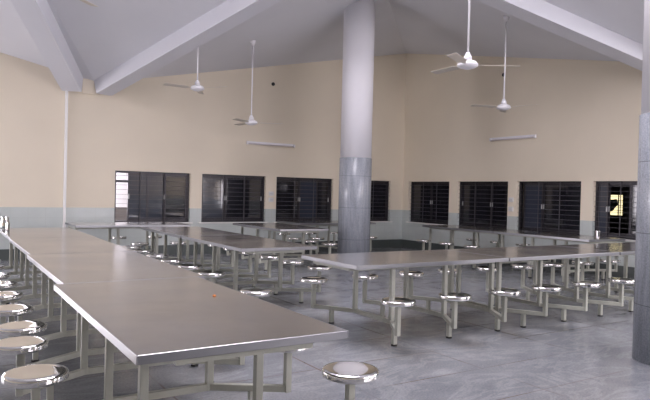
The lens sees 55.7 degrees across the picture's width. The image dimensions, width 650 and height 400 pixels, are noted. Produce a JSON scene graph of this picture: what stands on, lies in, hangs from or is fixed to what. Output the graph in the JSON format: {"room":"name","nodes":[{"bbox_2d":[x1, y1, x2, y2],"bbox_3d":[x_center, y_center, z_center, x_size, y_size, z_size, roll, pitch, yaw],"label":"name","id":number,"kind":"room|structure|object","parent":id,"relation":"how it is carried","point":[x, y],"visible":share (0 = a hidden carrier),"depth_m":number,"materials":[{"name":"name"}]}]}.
{"room":"eatery","nodes":[
{"label":"eatery","id":0,"kind":"room"},
{"bbox_2d":[0,52,405,260],"bbox_3d":[-4.563,-1.475,12.145,16.070,5.220,0.270,1,1,-32],"label":"wall","id":1,"kind":"structure","parent":0,"point":[149,125],"depth_m":13.06,"materials":[{"name":"beige paint"}]},
{"bbox_2d":[10,0,82,91],"bbox_3d":[-4.426,-3.204,9.047,0.360,2.334,5.828,1,1,-8],"label":"beam","id":2,"kind":"structure","parent":1,"relation":"attached to","point":[37,16],"depth_m":10.17,"materials":[{"name":"white"}]},
{"bbox_2d":[63,90,67,226],"bbox_3d":[-4.979,-0.610,11.778,0.050,3.020,0.045,1,1,-32],"label":"pipe","id":3,"kind":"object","parent":1,"relation":"attached to","point":[66,92],"depth_m":11.76,"materials":[{"name":"white"}]},
{"bbox_2d":[114,171,192,223],"bbox_3d":[-3.580,-0.045,12.779,1.690,1.075,0.195,1,1,-32],"label":"window","id":4,"kind":"structure","parent":1,"relation":"in","point":[151,196],"depth_m":12.87,"materials":[{"name":"grey"}]},
{"bbox_2d":[94,0,281,95],"bbox_3d":[-1.911,-3.201,10.637,5.964,2.413,0.360,2,1,31],"label":"beam","id":5,"kind":"structure","parent":1,"relation":"attached to","point":[229,14],"depth_m":10.88,"materials":[{"name":"white"}]},
{"bbox_2d":[199,174,267,223],"bbox_3d":[-2.047,-0.019,13.749,1.660,1.075,0.195,1,1,-32],"label":"window","id":6,"kind":"structure","parent":1,"relation":"in","point":[225,198],"depth_m":13.77,"materials":[{"name":"grey"}]},
{"bbox_2d":[246,141,294,147],"bbox_3d":[-1.238,-1.279,14.113,1.230,0.075,0.074,1,1,-32],"label":"tube light","id":7,"kind":"object","parent":1,"relation":"attached to","point":[247,142],"visible":1,"depth_m":14.09,"materials":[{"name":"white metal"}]},
{"bbox_2d":[268,191,273,201],"bbox_3d":[-1.240,-0.077,14.159,0.120,0.240,0.042,1,1,-32],"label":"board","id":8,"kind":"object","parent":1,"relation":"attached to","point":[271,193],"visible":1,"depth_m":14.14,"materials":[{"name":"white plastic"}]},
{"bbox_2d":[273,177,331,222],"bbox_3d":[-0.505,0.007,14.725,1.690,1.075,0.195,1,1,-32],"label":"window","id":9,"kind":"structure","parent":1,"relation":"in","point":[297,199],"depth_m":14.75,"materials":[{"name":"grey"}]},
{"bbox_2d":[370,180,391,221],"bbox_3d":[1.021,0.033,15.690,1.660,1.075,0.195,1,1,-32],"label":"window","id":10,"kind":"structure","parent":1,"relation":"in","point":[379,189],"depth_m":15.99,"materials":[{"name":"grey"}]},
{"bbox_2d":[0,0,643,80],"bbox_3d":[-0.145,-3.697,5.220,15.630,3.170,16.150,1,1,-32],"label":"ceiling","id":11,"kind":"structure","parent":0,"point":[101,38],"depth_m":11.53,"materials":[{"name":"white paint"}]},
{"bbox_2d":[80,0,97,6],"bbox_3d":[-3.022,-3.218,7.292,1.143,1.651,0.990,2,1,15],"label":"ceiling fan","id":12,"kind":"object","parent":11,"relation":"hanging from","point":[84,1],"visible":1,"depth_m":7.65,"materials":[{"name":"white metal"}]},
{"bbox_2d":[163,47,227,93],"bbox_3d":[-2.334,-2.515,11.354,1.143,1.059,0.990,1,1,-5],"label":"ceiling fan","id":13,"kind":"object","parent":11,"relation":"hanging from","point":[197,87],"visible":0.77,"depth_m":11.15,"materials":[{"name":"white metal"}]},
{"bbox_2d":[232,40,281,125],"bbox_3d":[-1.327,-2.343,12.340,0.990,1.701,1.143,1,1,-7],"label":"ceiling fan","id":14,"kind":"object","parent":11,"relation":"hanging from","point":[251,121],"visible":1,"depth_m":12.31,"materials":[{"name":"white metal"}]},
{"bbox_2d":[431,0,504,73],"bbox_3d":[1.899,-2.785,7.464,0.990,2.402,1.143,1,1,0],"label":"ceiling fan","id":15,"kind":"object","parent":11,"relation":"hanging from","point":[466,63],"visible":1,"depth_m":7.44,"materials":[{"name":"white metal"}]},
{"bbox_2d":[471,15,537,112],"bbox_3d":[3.220,-2.422,11.005,1.143,1.676,0.990,2,1,15],"label":"ceiling fan","id":16,"kind":"object","parent":11,"relation":"hanging from","point":[503,106],"visible":1,"depth_m":10.85,"materials":[{"name":"white metal"}]},
{"bbox_2d":[0,247,649,399],"bbox_3d":[-0.270,1.386,5.282,16.070,0.120,16.590,1,1,-32],"label":"floor","id":17,"kind":"structure","parent":0,"point":[586,356],"depth_m":5.44,"materials":[{"name":"grey stone"}]},
{"bbox_2d":[0,227,94,281],"bbox_3d":[-3.927,0.821,8.543,1.749,0.750,1.975,1,1,-32],"label":"table","id":18,"kind":"object","parent":17,"relation":"on","point":[62,231],"visible":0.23,"depth_m":8.45,"materials":[{"name":"green paint"}]},
{"bbox_2d":[0,216,9,230],"bbox_3d":[-4.475,0.332,8.579,0.147,0.200,0.120,2,1,33],"label":"jug","id":19,"kind":"object","parent":18,"relation":"on","point":[4,224],"visible":0.99,"depth_m":8.53,"materials":[{"name":"silver metal"}]},
{"bbox_2d":[0,237,136,320],"bbox_3d":[-2.882,0.867,6.862,1.749,0.750,1.975,1,1,-32],"label":"table","id":20,"kind":"object","parent":17,"relation":"on","point":[55,245],"visible":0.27,"depth_m":6.67,"materials":[{"name":"green paint"}]},
{"bbox_2d":[0,251,204,366],"bbox_3d":[-1.850,0.913,5.172,1.749,0.750,1.975,1,1,-32],"label":"table","id":21,"kind":"object","parent":17,"relation":"on","point":[61,268],"visible":0.42,"depth_m":4.84,"materials":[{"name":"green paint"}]},
{"bbox_2d":[65,222,190,258],"bbox_3d":[-3.553,0.799,11.089,1.975,0.750,1.749,1,1,-32],"label":"table","id":22,"kind":"object","parent":17,"relation":"on","point":[76,225],"visible":0.57,"depth_m":10.85,"materials":[{"name":"green paint"}]},
{"bbox_2d":[0,277,379,399],"bbox_3d":[-0.844,0.959,3.467,1.749,0.750,1.975,1,1,-32],"label":"table","id":23,"kind":"object","parent":17,"relation":"on","point":[177,321],"visible":1,"depth_m":3.19,"materials":[{"name":"metal"}]},
{"bbox_2d":[123,226,259,272],"bbox_3d":[-2.122,0.852,9.626,1.749,0.750,1.975,1,1,-32],"label":"table","id":24,"kind":"object","parent":17,"relation":"on","point":[177,232],"visible":0.48,"depth_m":9.44,"materials":[{"name":"green paint"}]},
{"bbox_2d":[160,235,331,302],"bbox_3d":[-1.048,0.899,7.927,1.749,0.750,1.975,1,1,-32],"label":"table","id":25,"kind":"object","parent":17,"relation":"on","point":[256,245],"visible":0.83,"depth_m":7.72,"materials":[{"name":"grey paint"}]},
{"bbox_2d":[240,287,272,297],"bbox_3d":[-0.654,1.078,5.794,0.309,0.466,0.309,1,1,-32],"label":"stool","id":26,"kind":"object","parent":17,"relation":"on","point":[257,292],"visible":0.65,"depth_m":5.70,"materials":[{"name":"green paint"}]},
{"bbox_2d":[226,223,337,270],"bbox_3d":[-0.888,0.859,11.577,1.749,0.750,1.975,1,1,-32],"label":"table","id":27,"kind":"object","parent":17,"relation":"on","point":[275,227],"visible":0.6,"depth_m":11.36,"materials":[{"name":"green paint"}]},
{"bbox_2d":[277,220,377,253],"bbox_3d":[0.032,0.856,13.653,1.975,0.750,1.749,1,1,-32],"label":"table","id":28,"kind":"object","parent":17,"relation":"on","point":[328,223],"visible":0.48,"depth_m":13.37,"materials":[{"name":"green paint"}]},
{"bbox_2d":[337,0,374,253],"bbox_3d":[0.624,-1.402,12.165,0.640,5.330,0.640,1,1,-32],"label":"pillar","id":29,"kind":"structure","parent":17,"relation":"on","point":[355,165],"depth_m":11.90,"materials":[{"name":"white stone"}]},
{"bbox_2d":[300,249,520,346],"bbox_3d":[0.845,0.965,6.419,1.975,0.750,1.749,1,1,-32],"label":"table","id":30,"kind":"object","parent":17,"relation":"on","point":[393,260],"visible":1,"depth_m":6.28,"materials":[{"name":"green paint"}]},
{"bbox_2d":[416,225,530,268],"bbox_3d":[3.016,0.943,12.568,1.749,0.750,1.975,1,1,-32],"label":"table","id":31,"kind":"object","parent":17,"relation":"on","point":[476,230],"visible":0.64,"depth_m":12.45,"materials":[{"name":"green paint"}]},
{"bbox_2d":[438,245,633,327],"bbox_3d":[2.530,0.993,7.484,1.975,0.750,1.749,1,1,-32],"label":"table","id":32,"kind":"object","parent":17,"relation":"on","point":[537,254],"visible":0.86,"depth_m":7.21,"materials":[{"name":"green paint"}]},
{"bbox_2d":[494,231,624,282],"bbox_3d":[4.084,0.990,10.878,1.749,0.750,1.975,1,1,-32],"label":"table","id":33,"kind":"object","parent":17,"relation":"on","point":[587,239],"visible":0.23,"depth_m":10.66,"materials":[{"name":"green paint"}]},
{"bbox_2d":[595,231,599,238],"bbox_3d":[4.459,0.569,10.053,0.091,0.131,0.091,1,1,-32],"label":"steel tumbler","id":34,"kind":"object","parent":33,"relation":"on","point":[597,233],"visible":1,"depth_m":10.02,"materials":[{"name":"silver metal"}]},
{"bbox_2d":[543,242,634,311],"bbox_3d":[4.224,1.022,8.556,1.975,0.750,1.749,1,1,-32],"label":"table","id":35,"kind":"object","parent":17,"relation":"on","point":[626,248],"visible":0.66,"depth_m":8.42,"materials":[{"name":"green paint"}]},
{"bbox_2d":[632,0,649,365],"bbox_3d":[3.095,-1.257,5.318,0.640,5.330,0.640,1,1,-32],"label":"pillar","id":36,"kind":"structure","parent":17,"relation":"on","point":[641,307],"depth_m":5.31,"materials":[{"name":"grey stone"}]},
{"bbox_2d":[401,53,641,278],"bbox_3d":[6.551,-1.167,9.393,0.220,5.220,16.370,1,1,-32],"label":"wall","id":37,"kind":"structure","parent":0,"point":[585,118],"depth_m":13.08,"materials":[{"name":"beige paint"}]},
{"bbox_2d":[406,182,448,224],"bbox_3d":[2.635,0.075,15.460,0.195,1.075,1.610,1,1,-32],"label":"window","id":38,"kind":"structure","parent":37,"relation":"in","point":[429,203],"depth_m":15.49,"materials":[{"name":"grey"}]},
{"bbox_2d":[458,181,507,228],"bbox_3d":[3.589,0.117,13.952,0.195,1.075,1.640,1,1,-32],"label":"window","id":39,"kind":"structure","parent":37,"relation":"in","point":[482,204],"depth_m":13.98,"materials":[{"name":"grey"}]},
{"bbox_2d":[508,197,513,210],"bbox_3d":[3.984,0.094,13.171,0.042,0.300,0.120,1,1,-32],"label":"board","id":40,"kind":"object","parent":37,"relation":"attached to","point":[510,199],"visible":1,"depth_m":13.15,"materials":[{"name":"white plastic"}]},
{"bbox_2d":[489,134,536,140],"bbox_3d":[4.009,-1.328,13.148,0.074,0.075,1.230,1,1,-32],"label":"tube light","id":41,"kind":"object","parent":37,"relation":"attached to","point":[534,135],"visible":1,"depth_m":13.11,"materials":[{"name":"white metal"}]},
{"bbox_2d":[517,181,580,234],"bbox_3d":[4.535,0.159,12.456,0.195,1.075,1.660,1,1,-32],"label":"window","id":42,"kind":"structure","parent":37,"relation":"in","point":[549,206],"depth_m":12.49,"materials":[{"name":"grey"}]},
{"bbox_2d":[477,0,642,70],"bbox_3d":[3.240,-3.183,9.723,5.616,2.176,0.360,1,1,-12],"label":"beam","id":43,"kind":"structure","parent":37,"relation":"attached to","point":[542,14],"depth_m":9.78,"materials":[{"name":"white paint"}]},
{"bbox_2d":[593,181,636,241],"bbox_3d":[5.496,0.201,10.935,0.195,1.075,1.660,1,1,-32],"label":"window","id":44,"kind":"structure","parent":37,"relation":"in","point":[615,206],"depth_m":11.28,"materials":[{"name":"grey"}]},
{"label":"outside","id":45,"kind":"structure","parent":0,"visible":0},
{"bbox_3d":[-15.329,0.863,29.101,75.630,0.200,39.780,1,1,-32],"label":"ground","id":46,"kind":"structure","parent":45,"visible":0},
{"bbox_2d":[115,207,126,219],"bbox_3d":[-3.687,0.704,15.351,5.800,1.030,0.150,1,1,-32],"label":"wall","id":47,"kind":"structure","parent":46,"relation":"on","point":[121,214],"depth_m":14.54,"materials":[{"name":"grey paint"}]},
{"bbox_2d":[116,173,127,206],"bbox_3d":[-5.575,-1.796,20.833,6.600,5.800,5.650,1,1,-32],"label":"outbuilding","id":48,"kind":"structure","parent":46,"relation":"on","point":[121,197],"depth_m":18.73,"materials":[{"name":"grey"}]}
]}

